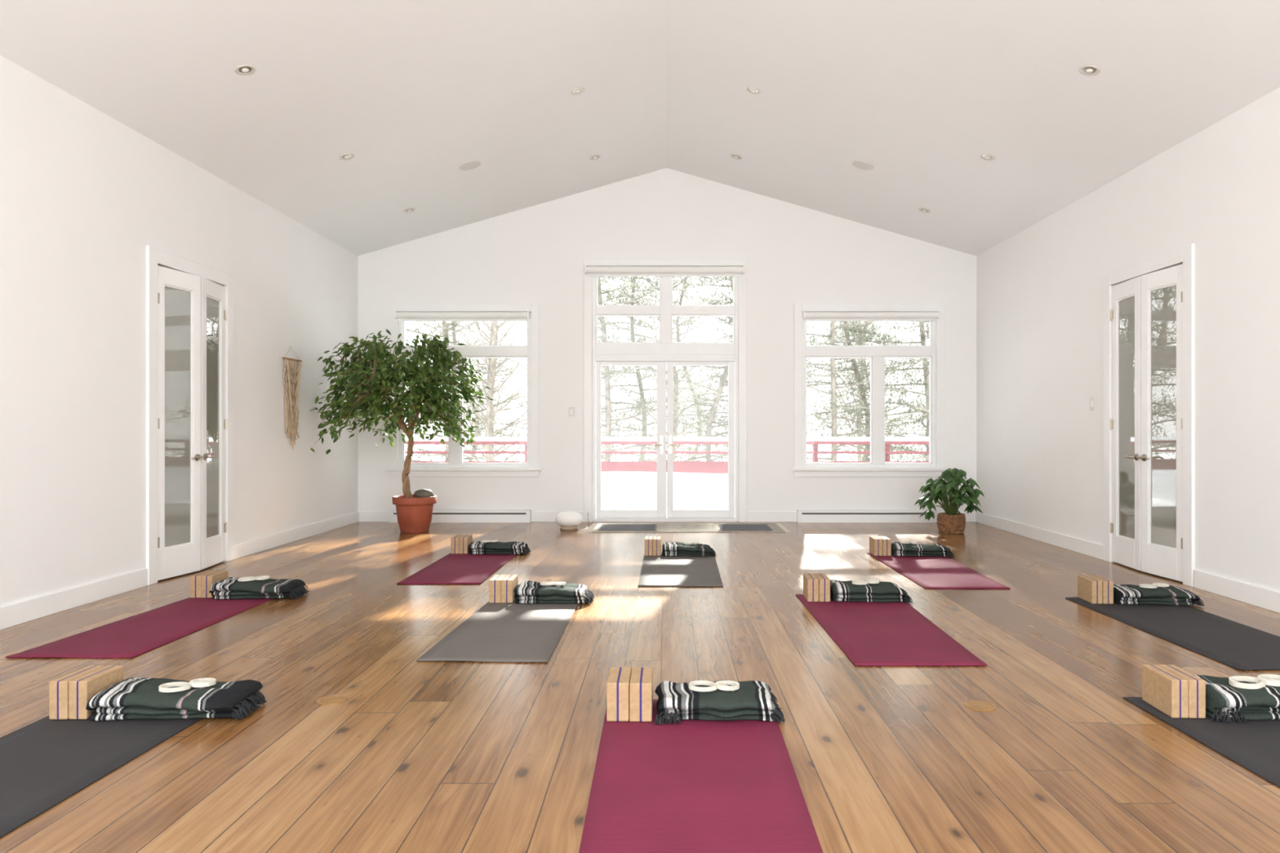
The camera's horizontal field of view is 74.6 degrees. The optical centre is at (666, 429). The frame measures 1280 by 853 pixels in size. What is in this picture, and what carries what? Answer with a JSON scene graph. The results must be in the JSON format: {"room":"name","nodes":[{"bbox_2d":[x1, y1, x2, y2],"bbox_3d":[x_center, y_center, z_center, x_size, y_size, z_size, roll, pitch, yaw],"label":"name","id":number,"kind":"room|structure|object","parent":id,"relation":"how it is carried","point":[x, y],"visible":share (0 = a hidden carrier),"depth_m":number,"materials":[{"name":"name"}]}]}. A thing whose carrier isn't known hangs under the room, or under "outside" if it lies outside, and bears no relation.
{"room":"exercise studio","nodes":[
{"label":"exercise studio","id":0,"kind":"room"},
{"bbox_2d":[0,54,358,606],"bbox_3d":[-3.933,-0.592,4.875,0.150,3.500,11.550,0,0,0],"label":"wall","id":1,"kind":"structure","parent":0,"point":[84,193],"depth_m":5.87,"materials":[{"name":"paint"}]},
{"bbox_2d":[0,511,359,630],"bbox_3d":[-3.849,1.093,4.800,0.018,0.130,11.400,0,0,0],"label":"baseboard","id":2,"kind":"structure","parent":1,"relation":"attached to","point":[26,611],"depth_m":5.78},
{"bbox_2d":[146,245,233,585],"bbox_3d":[-3.845,-0.102,6.830,0.025,2.520,1.220,0,0,0],"label":"trim","id":3,"kind":"structure","parent":1,"relation":"attached to","point":[154,256],"depth_m":6.31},
{"bbox_2d":[157,265,226,580],"bbox_3d":[-3.805,-0.047,6.830,0.162,2.386,1.014,0,0,0],"label":"door","id":4,"kind":"structure","parent":1,"relation":"in","point":[192,313],"depth_m":6.71,"materials":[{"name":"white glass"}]},
{"bbox_2d":[282,346,302,449],"bbox_3d":[-3.827,-0.319,8.590,0.061,1.056,0.420,0,0,3],"label":"wall hanging","id":5,"kind":"object","parent":1,"relation":"attached to","point":[291,423],"depth_m":8.57,"materials":[{"name":"beige fabric"}]},
{"bbox_2d":[0,521,1279,852],"bbox_3d":[0.009,1.218,4.875,8.033,0.120,11.550,0,0,0],"label":"floor","id":6,"kind":"structure","parent":0,"point":[419,757],"depth_m":3.46,"materials":[{"name":"brown wood"}]},
{"bbox_2d":[0,715,202,838],"bbox_3d":[-2.185,1.152,2.730,0.670,0.012,1.740,0,0,0],"label":"yoga mat","id":7,"kind":"object","parent":6,"relation":"on","point":[44,762],"visible":0.73,"depth_m":2.97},
{"bbox_2d":[48,666,105,719],"bbox_3d":[-2.408,1.075,3.438,0.074,0.152,0.228,0,0,0],"label":"block","id":8,"kind":"object","parent":7,"relation":"on","point":[59,687],"visible":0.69,"depth_m":3.32,"materials":[{"name":"wood"}]},
{"bbox_2d":[68,665,124,719],"bbox_3d":[-2.332,1.075,3.440,0.074,0.152,0.228,0,0,1],"label":"block","id":9,"kind":"object","parent":7,"relation":"on","point":[82,689],"visible":0.73,"depth_m":3.35,"materials":[{"name":"wood"}]},
{"bbox_2d":[85,677,266,720],"bbox_3d":[-1.981,1.094,3.420,0.615,0.115,0.319,0,0,-3],"label":"folded blanket","id":10,"kind":"object","parent":7,"relation":"on","point":[132,698],"visible":1,"depth_m":3.33,"materials":[{"name":"fabric"}]},
{"bbox_2d":[158,678,216,692],"bbox_3d":[-1.951,1.043,3.421,0.202,0.023,0.090,0,0,-23],"label":"strap","id":11,"kind":"object","parent":10,"relation":"on","point":[200,682],"visible":1,"depth_m":3.42,"materials":[{"name":"beige fabric"}]},
{"bbox_2d":[5,597,273,658],"bbox_3d":[-3.010,1.153,5.106,0.660,0.010,1.727,0,0,0],"label":"yoga mat","id":12,"kind":"object","parent":6,"relation":"on","point":[131,637],"visible":0.84,"depth_m":4.80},
{"bbox_2d":[190,570,216,598],"bbox_3d":[-3.213,1.075,5.835,0.074,0.152,0.228,0,0,-2],"label":"block","id":13,"kind":"object","parent":12,"relation":"on","point":[195,580],"visible":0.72,"depth_m":5.72,"materials":[{"name":"wood"}]},
{"bbox_2d":[201,570,228,598],"bbox_3d":[-3.137,1.075,5.835,0.074,0.152,0.228,0,0,-2],"label":"block","id":14,"kind":"object","parent":12,"relation":"on","point":[207,580],"visible":0.72,"depth_m":5.72,"materials":[{"name":"wood"}]},
{"bbox_2d":[208,577,309,599],"bbox_3d":[-2.800,1.092,5.793,0.590,0.118,0.345,0,0,-3],"label":"folded blanket","id":15,"kind":"object","parent":12,"relation":"on","point":[230,588],"visible":0.98,"depth_m":5.69,"materials":[{"name":"fabric"}]},
{"bbox_2d":[315,695,347,705],"bbox_3d":[-1.429,1.156,3.586,0.124,0.004,0.124,0,0,0],"label":"floor outlet cover","id":16,"kind":"object","parent":6,"relation":"on","point":[331,700],"visible":1,"depth_m":3.58,"materials":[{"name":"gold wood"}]},
{"bbox_2d":[310,328,495,533],"bbox_3d":[-2.858,0.027,9.202,1.946,2.263,1.682,0,0,0],"label":"ficus tree","id":17,"kind":"object","parent":6,"relation":"on","point":[429,388],"visible":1,"depth_m":9.00,"materials":[{"name":"green plant"}]},
{"bbox_2d":[413,488,433,497],"bbox_3d":[-2.731,0.730,9.444,0.220,0.120,0.144,0,0,-21],"label":"stone","id":18,"kind":"object","parent":17,"relation":"on","point":[421,492],"visible":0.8,"depth_m":9.39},
{"bbox_2d":[396,552,516,584],"bbox_3d":[-1.697,1.153,7.142,0.633,0.009,1.756,0,0,0],"label":"yoga mat","id":19,"kind":"object","parent":6,"relation":"on","point":[451,569],"visible":0.82,"depth_m":6.86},
{"bbox_2d":[450,534,463,554],"bbox_3d":[-1.956,1.075,7.853,0.076,0.152,0.228,0,0,-2],"label":"block","id":20,"kind":"object","parent":19,"relation":"on","point":[455,540],"visible":0.84,"depth_m":7.74,"materials":[{"name":"wood"}]},
{"bbox_2d":[459,534,472,554],"bbox_3d":[-1.878,1.075,7.859,0.076,0.152,0.228,0,0,-2],"label":"block","id":21,"kind":"object","parent":19,"relation":"on","point":[465,540],"visible":0.87,"depth_m":7.75,"materials":[{"name":"wood"}]},
{"bbox_2d":[468,541,530,555],"bbox_3d":[-1.550,1.099,7.825,0.556,0.104,0.298,0,0,-1],"label":"folded blanket","id":22,"kind":"object","parent":19,"relation":"on","point":[475,547],"visible":0.98,"depth_m":7.71,"materials":[{"name":"fabric"}]},
{"bbox_2d":[388,510,531,522],"bbox_3d":[-2.567,1.082,10.445,1.752,0.152,0.072,0,0,0],"label":"baseboard heater","id":23,"kind":"object","parent":6,"relation":"on","point":[437,516],"visible":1,"depth_m":10.41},
{"bbox_2d":[393,512,525,514],"bbox_3d":[-2.567,1.048,10.436,1.640,0.018,0.018,0,0,0],"label":"grille","id":24,"kind":"object","parent":23,"relation":"attached to","point":[393,513],"depth_m":10.43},
{"bbox_2d":[416,600,578,662],"bbox_3d":[-0.916,1.152,5.009,0.663,0.011,1.702,0,0,0],"label":"yoga mat","id":25,"kind":"object","parent":6,"relation":"on","point":[513,632],"visible":0.87,"depth_m":4.71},
{"bbox_2d":[488,574,506,603],"bbox_3d":[-1.139,1.075,5.666,0.078,0.152,0.228,0,0,-2],"label":"block","id":26,"kind":"object","parent":25,"relation":"on","point":[495,583],"visible":0.86,"depth_m":5.55,"materials":[{"name":"wood"}]},
{"bbox_2d":[501,574,518,603],"bbox_3d":[-1.059,1.075,5.667,0.078,0.152,0.228,0,0,-1],"label":"block","id":27,"kind":"object","parent":25,"relation":"on","point":[508,582],"visible":0.87,"depth_m":5.55,"materials":[{"name":"wood"}]},
{"bbox_2d":[513,580,594,604],"bbox_3d":[-0.753,1.091,5.646,0.534,0.122,0.316,0,0,-1],"label":"folded blanket","id":28,"kind":"object","parent":25,"relation":"on","point":[529,592],"visible":0.97,"depth_m":5.53,"materials":[{"name":"fabric"}]},
{"bbox_2d":[555,511,588,530],"bbox_3d":[-0.997,1.051,9.996,0.322,0.215,0.918,0,0,21],"label":"pouf","id":29,"kind":"object","parent":6,"relation":"on","point":[568,520],"visible":1,"depth_m":9.61,"materials":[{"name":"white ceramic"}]},
{"bbox_2d":[638,551,723,586],"bbox_3d":[0.115,1.153,7.029,0.650,0.010,1.742,0,0,0],"label":"yoga mat","id":30,"kind":"object","parent":6,"relation":"on","point":[660,571],"visible":0.89,"depth_m":6.78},
{"bbox_2d":[644,536,653,555],"bbox_3d":[-0.164,1.075,7.734,0.072,0.152,0.228,0,0,1],"label":"block","id":31,"kind":"object","parent":30,"relation":"on","point":[648,540],"visible":0.99,"depth_m":7.62,"materials":[{"name":"wood"}]},
{"bbox_2d":[653,536,661,555],"bbox_3d":[-0.090,1.075,7.731,0.072,0.152,0.228,0,0,0],"label":"block","id":32,"kind":"object","parent":30,"relation":"on","point":[656,540],"visible":1,"depth_m":7.62,"materials":[{"name":"wood"}]},
{"bbox_2d":[662,542,716,556],"bbox_3d":[0.206,1.099,7.712,0.493,0.105,0.339,0,0,1],"label":"folded blanket","id":33,"kind":"object","parent":30,"relation":"on","point":[673,548],"visible":0.99,"depth_m":7.60,"materials":[{"name":"fabric"}]},
{"bbox_2d":[586,523,790,532],"bbox_3d":[0.245,1.154,9.852,2.292,0.008,0.864,0,0,0],"label":"rug","id":34,"kind":"object","parent":6,"relation":"on","point":[660,527],"visible":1,"depth_m":9.72,"materials":[{"name":"beige fabric"}]},
{"bbox_2d":[597,524,656,530],"bbox_3d":[-0.450,1.145,9.800,0.660,0.010,0.600,0,0,0],"label":"doormat","id":35,"kind":"object","parent":34,"relation":"on","point":[603,526],"visible":1,"depth_m":9.72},
{"bbox_2d":[718,524,773,530],"bbox_3d":[0.910,1.145,9.800,0.580,0.010,0.600,0,0,0],"label":"doormat","id":36,"kind":"object","parent":34,"relation":"on","point":[722,526],"visible":1,"depth_m":9.72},
{"bbox_2d":[578,699,822,852],"bbox_3d":[0.095,1.152,2.710,0.690,0.012,1.740,0,0,0],"label":"yoga mat","id":37,"kind":"object","parent":6,"relation":"on","point":[690,786],"visible":0.75,"depth_m":2.67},
{"bbox_2d":[606,666,631,721],"bbox_3d":[-0.192,1.075,3.416,0.088,0.152,0.228,0,0,0],"label":"block","id":38,"kind":"object","parent":37,"relation":"on","point":[619,677],"visible":0.87,"depth_m":3.30,"materials":[{"name":"wood"}]},
{"bbox_2d":[629,667,653,721],"bbox_3d":[-0.102,1.075,3.413,0.088,0.152,0.228,0,0,0],"label":"block","id":39,"kind":"object","parent":37,"relation":"on","point":[641,684],"visible":1,"depth_m":3.30,"materials":[{"name":"wood"}]},
{"bbox_2d":[653,680,785,724],"bbox_3d":[0.209,1.097,3.416,0.525,0.110,0.308,0,0,0],"label":"folded blanket","id":40,"kind":"object","parent":37,"relation":"on","point":[753,700],"visible":0.95,"depth_m":3.31,"materials":[{"name":"fabric"}]},
{"bbox_2d":[688,680,739,691],"bbox_3d":[0.192,1.037,3.392,0.203,0.023,0.090,0,0,8],"label":"strap","id":41,"kind":"object","parent":40,"relation":"on","point":[721,685],"visible":1,"depth_m":3.38,"materials":[{"name":"beige fabric"}]},
{"bbox_2d":[796,510,935,522],"bbox_3d":[2.479,1.082,10.445,1.710,0.152,0.072,0,0,0],"label":"baseboard heater","id":42,"kind":"object","parent":6,"relation":"on","point":[802,516],"visible":0.86,"depth_m":10.41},
{"bbox_2d":[801,512,923,514],"bbox_3d":[2.479,1.048,10.436,1.598,0.018,0.018,0,0,0],"label":"grille","id":43,"kind":"object","parent":42,"relation":"attached to","point":[802,513],"depth_m":10.43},
{"bbox_2d":[795,594,986,666],"bbox_3d":[1.250,1.153,4.980,0.700,0.009,1.760,0,0,0],"label":"yoga mat","id":44,"kind":"object","parent":6,"relation":"on","point":[868,633],"visible":0.88,"depth_m":4.69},
{"bbox_2d":[803,573,818,601],"bbox_3d":[0.979,1.075,5.707,0.074,0.152,0.228,0,0,2],"label":"block","id":45,"kind":"object","parent":44,"relation":"on","point":[811,582],"visible":1,"depth_m":5.59,"materials":[{"name":"wood"}]},
{"bbox_2d":[813,573,830,601],"bbox_3d":[1.055,1.075,5.705,0.074,0.152,0.228,0,0,1],"label":"block","id":46,"kind":"object","parent":44,"relation":"on","point":[824,580],"visible":0.86,"depth_m":5.59,"materials":[{"name":"wood"}]},
{"bbox_2d":[830,579,913,603],"bbox_3d":[1.370,1.091,5.694,0.534,0.121,0.308,0,0,1],"label":"folded blanket","id":47,"kind":"object","parent":44,"relation":"on","point":[840,591],"visible":0.96,"depth_m":5.58,"materials":[{"name":"fabric"}]},
{"bbox_2d":[866,552,1010,589],"bbox_3d":[2.205,1.153,6.960,0.670,0.009,1.759,0,0,0],"label":"yoga mat","id":48,"kind":"object","parent":6,"relation":"on","point":[926,571],"visible":0.91,"depth_m":6.74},
{"bbox_2d":[869,536,882,555],"bbox_3d":[1.926,1.075,7.734,0.074,0.152,0.228,0,0,2],"label":"block","id":49,"kind":"object","parent":48,"relation":"on","point":[875,542],"visible":1,"depth_m":7.62,"materials":[{"name":"wood"}]},
{"bbox_2d":[877,536,891,555],"bbox_3d":[2.002,1.075,7.729,0.074,0.152,0.228,0,0,2],"label":"block","id":50,"kind":"object","parent":48,"relation":"on","point":[886,542],"visible":0.84,"depth_m":7.62,"materials":[{"name":"wood"}]},
{"bbox_2d":[891,542,955,557],"bbox_3d":[2.329,1.096,7.692,0.563,0.111,0.314,0,0,3],"label":"folded blanket","id":51,"kind":"object","parent":48,"relation":"on","point":[911,549],"visible":0.98,"depth_m":7.59,"materials":[{"name":"fabric"}]},
{"bbox_2d":[914,467,984,533],"bbox_3d":[3.147,0.796,9.401,0.718,0.725,0.667,0,0,39],"label":"potted schefflera","id":52,"kind":"object","parent":6,"relation":"on","point":[950,522],"visible":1,"depth_m":9.29,"materials":[{"name":"green plant"}]},
{"bbox_2d":[964,701,995,711],"bbox_3d":[1.309,1.156,3.508,0.124,0.004,0.124,0,0,0],"label":"floor outlet cover","id":53,"kind":"object","parent":6,"relation":"on","point":[974,705],"visible":1,"depth_m":3.50,"materials":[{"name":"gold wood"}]},
{"bbox_2d":[1065,597,1279,670],"bbox_3d":[3.064,1.153,4.910,0.672,0.009,1.780,0,0,0],"label":"yoga mat","id":54,"kind":"object","parent":6,"relation":"on","point":[1239,646],"visible":0.87,"depth_m":4.77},
{"bbox_2d":[1077,575,1102,604],"bbox_3d":[2.840,1.075,5.639,0.068,0.152,0.228,0,0,4],"label":"block","id":55,"kind":"object","parent":54,"relation":"on","point":[1089,588],"visible":1,"depth_m":5.57,"materials":[{"name":"wood"}]},
{"bbox_2d":[1088,575,1113,604],"bbox_3d":[2.910,1.075,5.637,0.068,0.152,0.228,0,0,3],"label":"block","id":56,"kind":"object","parent":54,"relation":"on","point":[1107,584],"visible":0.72,"depth_m":5.52,"materials":[{"name":"wood"}]},
{"bbox_2d":[1113,584,1204,606],"bbox_3d":[3.233,1.097,5.604,0.555,0.108,0.306,0,0,3],"label":"folded blanket","id":57,"kind":"object","parent":54,"relation":"on","point":[1171,595],"visible":0.93,"depth_m":5.50,"materials":[{"name":"fabric"}]},
{"bbox_2d":[1123,697,1279,787],"bbox_3d":[2.307,1.153,2.750,0.686,0.010,1.740,0,0,0],"label":"yoga mat","id":58,"kind":"object","parent":6,"relation":"on","point":[1254,745],"visible":0.57,"depth_m":3.14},
{"bbox_2d":[1142,664,1188,718],"bbox_3d":[2.047,1.075,3.454,0.066,0.152,0.228,0,0,2],"label":"block","id":59,"kind":"object","parent":58,"relation":"on","point":[1162,689],"visible":1,"depth_m":3.40,"materials":[{"name":"wood"}]},
{"bbox_2d":[1159,664,1205,718],"bbox_3d":[2.115,1.075,3.452,0.066,0.152,0.228,0,0,3],"label":"block","id":60,"kind":"object","parent":58,"relation":"on","point":[1197,686],"visible":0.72,"depth_m":3.34,"materials":[{"name":"wood"}]},
{"bbox_2d":[1195,675,1279,723],"bbox_3d":[2.484,1.090,3.420,0.679,0.122,0.322,0,0,2],"label":"folded blanket","id":61,"kind":"object","parent":58,"relation":"on","point":[1225,702],"visible":0.82,"depth_m":3.32,"materials":[{"name":"fabric"}]},
{"bbox_2d":[1228,674,1279,688],"bbox_3d":[2.409,1.026,3.414,0.247,0.028,0.106,0,0,-2],"label":"strap","id":62,"kind":"object","parent":61,"relation":"on","point":[1273,680],"visible":1,"depth_m":3.40,"materials":[{"name":"beige fabric"}]},
{"bbox_2d":[0,0,1279,256],"bbox_3d":[0.009,-2.855,4.950,8.033,1.472,11.700,0,0,0],"label":"ceiling","id":63,"kind":"structure","parent":0,"point":[916,91],"depth_m":6.63,"materials":[{"name":"paint"}]},
{"bbox_2d":[234,64,256,75],"bbox_3d":[-2.870,-2.446,5.720,0.130,0.042,0.135,0,0,-6],"label":"recessed light","id":64,"kind":"object","parent":63,"relation":"in","point":[246,69],"visible":1,"depth_m":5.71,"materials":[{"name":"silver metal"}]},
{"bbox_2d":[458,160,480,170],"bbox_3d":[-2.009,-2.691,8.570,0.222,0.069,0.229,0,0,-4],"label":"ceiling speaker","id":65,"kind":"object","parent":63,"relation":"attached to","point":[469,165],"visible":1,"depth_m":8.56},
{"bbox_2d":[851,160,873,169],"bbox_3d":[2.000,-2.694,8.570,0.222,0.069,0.229,0,0,4],"label":"ceiling speaker","id":66,"kind":"object","parent":63,"relation":"attached to","point":[860,164],"visible":1,"depth_m":8.55},
{"bbox_2d":[1079,65,1100,75],"bbox_3d":[2.880,-2.443,5.720,0.130,0.042,0.135,0,0,6],"label":"recessed light","id":67,"kind":"object","parent":63,"relation":"in","point":[1090,70],"visible":1,"depth_m":5.71,"materials":[{"name":"silver metal"}]},
{"bbox_2d":[358,168,976,511],"bbox_3d":[0.009,-1.057,10.575,7.733,4.430,0.150,0,0,0],"label":"wall","id":68,"kind":"structure","parent":0,"point":[793,254],"depth_m":10.50,"materials":[{"name":"paint"}]},
{"bbox_2d":[386,303,542,476],"bbox_3d":[-2.525,-0.487,10.470,1.927,2.160,0.060,0,0,0],"label":"trim","id":69,"kind":"structure","parent":68,"relation":"attached to","point":[394,471],"depth_m":10.48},
{"bbox_2d":[399,311,531,467],"bbox_3d":[-2.525,-0.492,10.565,1.667,1.950,0.070,0,0,0],"label":"window","id":70,"kind":"structure","parent":68,"relation":"in","point":[455,450],"depth_m":10.53,"materials":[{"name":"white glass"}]},
{"bbox_2d":[394,311,529,320],"bbox_3d":[-2.542,-1.406,10.442,1.667,0.122,0.085,0,0,0],"label":"roller blind","id":71,"kind":"object","parent":70,"relation":"attached to","point":[401,315],"visible":1,"depth_m":10.41,"materials":[{"name":"fabric"}]},
{"bbox_2d":[584,265,744,276],"bbox_3d":[-0.025,-1.968,10.444,1.983,0.130,0.089,0,0,0],"label":"roller blind","id":72,"kind":"object","parent":68,"relation":"attached to","point":[592,270],"visible":1,"depth_m":10.41,"materials":[{"name":"fabric"}]},
{"bbox_2d":[591,358,738,522],"bbox_3d":[-0.017,0.133,10.545,1.833,2.050,0.150,0,0,0],"label":"door","id":73,"kind":"structure","parent":68,"relation":"in","point":[731,515],"depth_m":10.54,"materials":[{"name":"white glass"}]},
{"bbox_2d":[591,276,738,358],"bbox_3d":[-0.017,-1.454,10.565,1.833,1.125,0.070,0,0,0],"label":"window","id":74,"kind":"structure","parent":68,"relation":"in","point":[665,348],"depth_m":10.53,"materials":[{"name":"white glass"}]},
{"bbox_2d":[583,259,746,521],"bbox_3d":[-0.017,-0.479,10.490,2.033,3.275,0.020,0,0,0],"label":"trim","id":75,"kind":"structure","parent":68,"relation":"attached to","point":[587,280],"depth_m":10.48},
{"bbox_2d":[359,511,975,521],"bbox_3d":[0.009,1.093,10.491,7.697,0.130,0.018,0,0,0],"label":"baseboard","id":76,"kind":"structure","parent":68,"relation":"attached to","point":[363,516],"depth_m":10.48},
{"bbox_2d":[802,318,935,467],"bbox_3d":[2.533,-0.492,10.565,1.683,1.950,0.070,0,0,0],"label":"window","id":77,"kind":"structure","parent":68,"relation":"in","point":[877,353],"depth_m":10.53,"materials":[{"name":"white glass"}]},
{"bbox_2d":[791,303,948,476],"bbox_3d":[2.533,-0.487,10.470,1.943,2.160,0.060,0,0,0],"label":"trim","id":78,"kind":"structure","parent":68,"relation":"attached to","point":[799,471],"depth_m":10.48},
{"bbox_2d":[802,311,940,320],"bbox_3d":[2.542,-1.406,10.442,1.700,0.122,0.085,0,0,0],"label":"roller blind","id":79,"kind":"object","parent":68,"relation":"attached to","point":[807,315],"visible":1,"depth_m":10.41,"materials":[{"name":"fabric"}]},
{"bbox_2d":[937,512,965,533],"bbox_3d":[3.186,1.052,9.399,0.316,0.213,0.314,0,0,0],"label":"basket","id":80,"kind":"object","parent":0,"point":[947,522],"depth_m":9.28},
{"bbox_2d":[976,87,1279,591],"bbox_3d":[3.950,-0.592,4.875,0.150,3.500,11.550,0,0,0],"label":"wall","id":81,"kind":"structure","parent":0,"point":[1040,290],"depth_m":6.69,"materials":[{"name":"paint"}]},
{"bbox_2d":[975,511,1279,613],"bbox_3d":[3.866,1.093,4.800,0.018,0.130,11.400,0,0,0],"label":"baseboard","id":82,"kind":"structure","parent":81,"relation":"attached to","point":[1266,598],"depth_m":6.14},
{"bbox_2d":[1110,263,1182,582],"bbox_3d":[3.835,-0.047,6.785,0.136,2.386,1.041,0,0,0],"label":"door","id":83,"kind":"structure","parent":81,"relation":"in","point":[1146,313],"depth_m":6.70,"materials":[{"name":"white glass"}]},
{"bbox_2d":[1103,243,1195,586],"bbox_3d":[3.862,-0.102,6.785,0.025,2.520,1.250,0,0,0],"label":"trim","id":84,"kind":"structure","parent":81,"relation":"attached to","point":[1186,254],"depth_m":6.25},
{"label":"outside","id":85,"kind":"structure","parent":0,"visible":0},
{"bbox_2d":[688,276,826,446],"bbox_3d":[2.993,-4.541,29.626,4.975,13.293,5.121,0,0,-34],"label":"bare tree","id":86,"kind":"object","parent":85,"point":[708,277],"visible":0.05,"depth_m":29.86,"materials":[{"name":"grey plant"}]},
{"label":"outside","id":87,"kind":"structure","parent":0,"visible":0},
{"bbox_2d":[404,320,527,461],"bbox_3d":[-5.800,-4.484,28.388,4.947,13.219,5.092,0,0,29],"label":"bare tree","id":88,"kind":"object","parent":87,"point":[511,344],"visible":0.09,"depth_m":28.17,"materials":[{"name":"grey plant"}]},
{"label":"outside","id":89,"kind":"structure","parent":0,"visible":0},
{"bbox_2d":[600,471,728,517],"bbox_3d":[0.000,1.078,14.260,28.000,0.370,7.200,0,0,0],"label":"deck","id":90,"kind":"object","parent":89,"point":[620,491],"visible":0.08,"depth_m":14.97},
{"bbox_2d":[404,436,929,473],"bbox_3d":[0.100,0.633,18.046,19.001,0.951,0.168,0,0,0],"label":"deck railing","id":91,"kind":"object","parent":90,"relation":"on","point":[700,467],"visible":0.2,"depth_m":17.97,"materials":[{"name":"red paint"}]},
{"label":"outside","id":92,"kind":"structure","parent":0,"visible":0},
{"bbox_2d":[404,444,925,461],"bbox_3d":[0.000,1.802,48.300,90.000,1.533,60.000,0,0,0],"label":"snowy ground","id":93,"kind":"structure","parent":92,"point":[846,455],"depth_m":51.97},
{"bbox_2d":[404,321,448,461],"bbox_3d":[-8.258,-3.927,22.210,6.148,12.368,5.200,0,0,-34],"label":"pine tree","id":94,"kind":"object","parent":93,"relation":"on","point":[409,337],"visible":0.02,"depth_m":21.80,"materials":[{"name":"green plant"}]},
{"bbox_2d":[404,320,527,461],"bbox_3d":[-6.665,-4.613,24.427,5.661,13.591,5.491,0,0,-34],"label":"pine tree","id":95,"kind":"object","parent":93,"relation":"on","point":[444,322],"visible":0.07,"depth_m":24.50,"materials":[{"name":"green plant"}]},
{"bbox_2d":[413,320,527,461],"bbox_3d":[-7.137,-4.242,31.192,6.283,12.640,5.314,0,0,-31],"label":"pine tree","id":96,"kind":"object","parent":93,"relation":"on","point":[439,331],"visible":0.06,"depth_m":30.93,"materials":[{"name":"green plant"}]},
{"bbox_2d":[406,320,603,461],"bbox_3d":[-4.469,-4.880,21.502,5.414,14.258,4.818,0,0,27],"label":"bare tree","id":97,"kind":"object","parent":93,"relation":"on","point":[487,420],"visible":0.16,"depth_m":21.51,"materials":[{"name":"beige plant"}]},
{"bbox_2d":[477,295,654,461],"bbox_3d":[-3.059,-4.684,25.730,5.524,13.672,5.694,0,0,-6],"label":"pine tree","id":98,"kind":"object","parent":93,"relation":"on","point":[512,360],"visible":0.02,"depth_m":25.59,"materials":[{"name":"green plant"}]},
{"bbox_2d":[505,276,630,459],"bbox_3d":[-4.178,-4.892,34.213,5.735,13.768,5.563,0,0,32],"label":"pine tree","id":99,"kind":"object","parent":93,"relation":"on","point":[605,277],"visible":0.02,"depth_m":33.95,"materials":[{"name":"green plant"}]},
{"bbox_2d":[498,276,695,461],"bbox_3d":[-1.824,-4.268,22.137,5.415,13.000,5.252,0,0,13],"label":"pine tree","id":100,"kind":"object","parent":93,"relation":"on","point":[607,374],"visible":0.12,"depth_m":21.96,"materials":[{"name":"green plant"}]},
{"bbox_2d":[597,276,726,461],"bbox_3d":[-0.678,-4.283,28.737,6.364,12.804,5.383,0,0,37],"label":"pine tree","id":101,"kind":"object","parent":93,"relation":"on","point":[633,333],"visible":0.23,"depth_m":28.73,"materials":[{"name":"green plant"}]},
{"bbox_2d":[615,276,732,461],"bbox_3d":[0.187,-4.432,24.563,4.474,13.240,5.027,0,0,14],"label":"bare tree","id":102,"kind":"object","parent":93,"relation":"on","point":[675,389],"visible":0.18,"depth_m":24.52,"materials":[{"name":"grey plant"}]},
{"bbox_2d":[625,276,728,461],"bbox_3d":[1.200,-4.409,33.623,6.400,12.876,5.413,0,0,-20],"label":"pine tree","id":103,"kind":"object","parent":93,"relation":"on","point":[674,279],"visible":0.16,"depth_m":33.37,"materials":[{"name":"green plant"}]},
{"bbox_2d":[622,276,815,461],"bbox_3d":[1.142,-3.264,21.782,5.490,11.045,4.644,0,0,-5],"label":"pine tree","id":104,"kind":"object","parent":93,"relation":"on","point":[722,383],"visible":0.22,"depth_m":21.75,"materials":[{"name":"green plant"}]},
{"bbox_2d":[682,279,848,458],"bbox_3d":[2.822,-3.489,24.038,4.790,11.393,5.663,0,0,10],"label":"pine tree","id":105,"kind":"object","parent":93,"relation":"on","point":[707,323],"visible":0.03,"depth_m":24.34,"materials":[{"name":"green plant"}]},
{"bbox_2d":[808,320,925,461],"bbox_3d":[6.947,-4.669,30.038,4.560,13.494,5.124,0,0,-29],"label":"bare tree","id":106,"kind":"object","parent":93,"relation":"on","point":[864,343],"visible":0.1,"depth_m":29.98,"materials":[{"name":"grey plant"}]},
{"bbox_2d":[806,320,928,461],"bbox_3d":[5.955,-4.039,24.805,6.200,12.472,5.244,0,0,26],"label":"pine tree","id":107,"kind":"object","parent":93,"relation":"on","point":[843,339],"visible":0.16,"depth_m":24.59,"materials":[{"name":"green plant"}]},
{"bbox_2d":[813,320,921,461],"bbox_3d":[8.275,-3.454,33.227,5.456,10.977,4.615,0,0,-42],"label":"pine tree","id":108,"kind":"object","parent":93,"relation":"on","point":[873,322],"visible":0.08,"depth_m":32.91,"materials":[{"name":"green plant"}]},
{"bbox_2d":[806,320,929,461],"bbox_3d":[4.461,-4.029,21.996,5.062,12.529,5.218,0,0,21],"label":"pine tree","id":109,"kind":"object","parent":93,"relation":"on","point":[833,427],"visible":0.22,"depth_m":21.69,"materials":[{"name":"green plant"}]},
{"bbox_2d":[822,320,929,461],"bbox_3d":[7.017,-3.856,22.021,5.134,12.211,6.070,0,0,-20],"label":"pine tree","id":110,"kind":"object","parent":93,"relation":"on","point":[923,337],"visible":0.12,"depth_m":22.02,"materials":[{"name":"green plant"}]},
{"bbox_2d":[886,320,929,461],"bbox_3d":[9.250,-4.461,25.905,5.509,13.226,5.344,0,0,2],"label":"pine tree","id":111,"kind":"object","parent":93,"relation":"on","point":[922,429],"visible":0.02,"depth_m":26.61,"materials":[{"name":"green plant"}]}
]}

